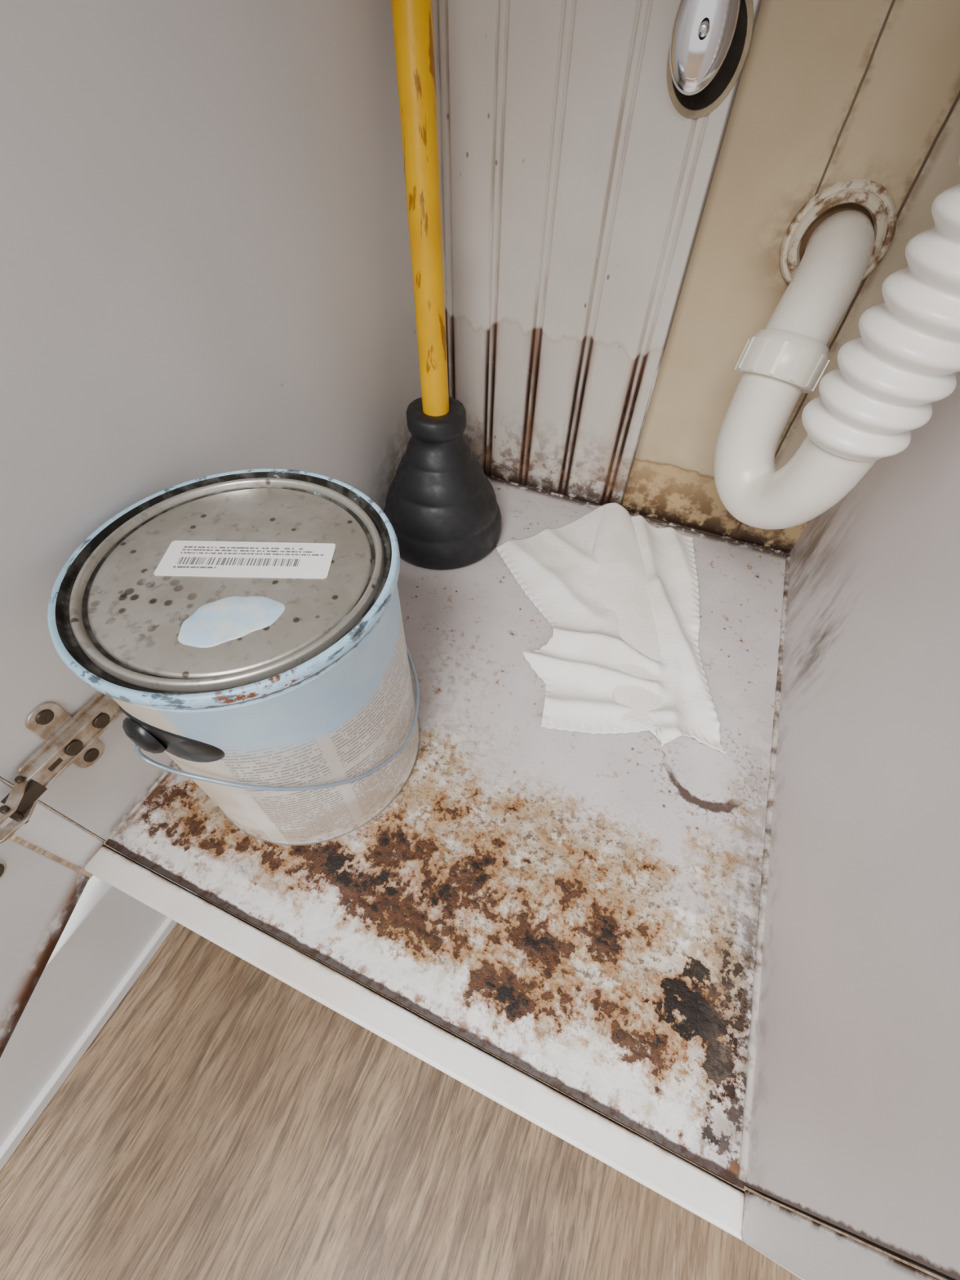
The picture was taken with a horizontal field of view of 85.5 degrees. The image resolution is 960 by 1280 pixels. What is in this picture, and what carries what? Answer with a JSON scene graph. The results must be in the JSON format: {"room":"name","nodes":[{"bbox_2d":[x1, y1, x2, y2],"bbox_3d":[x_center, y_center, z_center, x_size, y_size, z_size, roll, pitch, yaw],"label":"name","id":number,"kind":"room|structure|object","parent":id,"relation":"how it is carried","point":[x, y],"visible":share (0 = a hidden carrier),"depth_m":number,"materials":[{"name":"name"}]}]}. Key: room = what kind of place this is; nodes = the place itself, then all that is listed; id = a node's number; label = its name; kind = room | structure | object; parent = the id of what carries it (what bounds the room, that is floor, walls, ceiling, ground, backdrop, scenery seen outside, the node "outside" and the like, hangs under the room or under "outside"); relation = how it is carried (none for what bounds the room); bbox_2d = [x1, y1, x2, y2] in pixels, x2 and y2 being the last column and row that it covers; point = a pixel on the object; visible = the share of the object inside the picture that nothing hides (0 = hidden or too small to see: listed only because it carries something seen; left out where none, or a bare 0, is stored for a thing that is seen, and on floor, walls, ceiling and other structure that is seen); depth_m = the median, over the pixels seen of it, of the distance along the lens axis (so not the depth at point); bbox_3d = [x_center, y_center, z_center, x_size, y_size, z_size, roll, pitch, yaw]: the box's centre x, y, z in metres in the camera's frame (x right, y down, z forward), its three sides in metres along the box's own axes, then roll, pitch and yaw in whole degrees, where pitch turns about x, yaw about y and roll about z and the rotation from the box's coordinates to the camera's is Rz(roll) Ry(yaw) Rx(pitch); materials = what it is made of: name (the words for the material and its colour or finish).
{"room":"under-sink cabinet","nodes":[
{"label":"under-sink cabinet","id":0,"kind":"room"},
{"bbox_2d":[0,0,422,841],"bbox_3d":[-0.160,-0.253,0.276,0.016,0.676,0.535,19,53,13],"label":"wall","id":1,"kind":"structure","parent":0,"point":[206,269],"depth_m":0.29,"materials":[{"name":"paint"}]},
{"bbox_2d":[0,838,88,1057],"bbox_3d":[-0.286,0.117,-0.030,0.018,0.671,0.420,3,51,1],"label":"door","id":2,"kind":"structure","parent":1,"relation":"in","point":[39,894],"depth_m":0.31,"materials":[{"name":"white wood"}]},
{"bbox_2d":[0,693,123,879],"bbox_3d":[-0.253,0.084,0.293,0.017,0.064,0.124,15,52,10],"label":"cabinet hinge","id":3,"kind":"object","parent":2,"relation":"attached to","point":[68,739],"visible":0.94,"depth_m":0.30,"materials":[{"name":"silver metal"}]},
{"bbox_2d":[0,779,104,868],"bbox_3d":[-0.276,-0.062,0.108,0.030,0.660,0.019,19,53,13],"label":"trim","id":4,"kind":"structure","parent":1,"relation":"attached to","point":[46,829],"depth_m":0.33,"materials":[{"name":"white wood"}]},
{"bbox_2d":[82,844,744,1239],"bbox_3d":[-0.060,0.235,0.324,0.494,0.039,0.018,19,53,13],"label":"trim","id":5,"kind":"structure","parent":1,"relation":"attached to","point":[719,1202],"depth_m":0.30,"materials":[{"name":"white wood"}]},
{"bbox_2d":[105,477,789,1188],"bbox_3d":[0.039,0.029,0.477,0.434,0.017,0.530,19,53,13],"label":"floor","id":6,"kind":"structure","parent":0,"point":[579,909],"depth_m":0.36,"materials":[{"name":"white laminate"}]},
{"bbox_2d":[47,468,420,845],"bbox_3d":[-0.129,0.021,0.343,0.171,0.196,0.179,19,53,13],"label":"paint can","id":7,"kind":"object","parent":6,"relation":"on","point":[246,625],"visible":1,"depth_m":0.27,"materials":[{"name":"metal"}]},
{"bbox_2d":[383,0,501,569],"bbox_3d":[-0.030,-0.299,0.398,0.135,0.518,0.172,19,53,13],"label":"plunger","id":8,"kind":"object","parent":6,"relation":"on","point":[442,508],"visible":0.99,"depth_m":0.48,"materials":[{"name":"black rubber"}]},
{"bbox_2d":[108,475,790,1182],"bbox_3d":[0.040,0.023,0.471,0.438,0.006,0.527,19,53,13],"label":"caulk seam","id":9,"kind":"object","parent":6,"relation":"on","point":[752,1042],"visible":0.56,"depth_m":0.37,"materials":[{"name":"white plastic"}]},
{"bbox_2d":[495,502,726,753],"bbox_3d":[0.112,-0.043,0.508,0.214,0.025,0.306,8,51,5],"label":"cleaning wipe","id":10,"kind":"object","parent":6,"relation":"on","point":[618,592],"visible":1,"depth_m":0.49,"materials":[{"name":"fabric"}]},
{"bbox_2d":[0,777,946,1279],"bbox_3d":[-0.232,0.967,-0.106,3.200,0.001,2.300,19,53,13],"label":"floor","id":11,"kind":"structure","parent":0,"point":[224,1122],"depth_m":0.37,"materials":[{"name":"brown wood"}]},
{"bbox_2d":[0,849,197,1171],"bbox_3d":[-0.377,0.388,0.289,0.024,0.110,0.670,19,53,13],"label":"panel","id":12,"kind":"object","parent":11,"relation":"on","point":[109,937],"visible":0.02,"depth_m":0.39,"materials":[{"name":"white wood"}]},
{"bbox_2d":[431,0,959,553],"bbox_3d":[0.150,-0.369,0.378,0.434,0.676,0.018,19,53,13],"label":"wall","id":13,"kind":"structure","parent":0,"point":[574,188],"depth_m":0.41,"materials":[{"name":"paint"}]},
{"bbox_2d":[666,0,753,119],"bbox_3d":[0.143,-0.378,0.329,0.051,0.070,0.034,19,53,13],"label":"shutoff valve","id":14,"kind":"object","parent":13,"relation":"attached to","point":[710,40],"visible":1,"depth_m":0.33,"materials":[{"name":"silver metal"}]},
{"bbox_2d":[713,157,959,528],"bbox_3d":[0.234,-0.233,0.305,0.098,0.357,0.227,8,51,5],"label":"trap","id":15,"kind":"object","parent":13,"relation":"attached to","point":[904,359],"visible":1,"depth_m":0.34,"materials":[{"name":"white plastic"}]},
{"bbox_2d":[744,371,959,1279],"bbox_3d":[0.254,-0.111,0.171,0.016,0.676,0.535,19,53,13],"label":"wall","id":16,"kind":"structure","parent":0,"point":[855,1125],"depth_m":0.26,"materials":[{"name":"paint"}]},
{"bbox_2d":[741,1190,939,1279],"bbox_3d":[0.156,0.086,-0.001,0.040,0.660,0.019,19,53,13],"label":"trim","id":17,"kind":"structure","parent":16,"relation":"attached to","point":[809,1250],"depth_m":0.21,"materials":[{"name":"white wood"}]}
]}

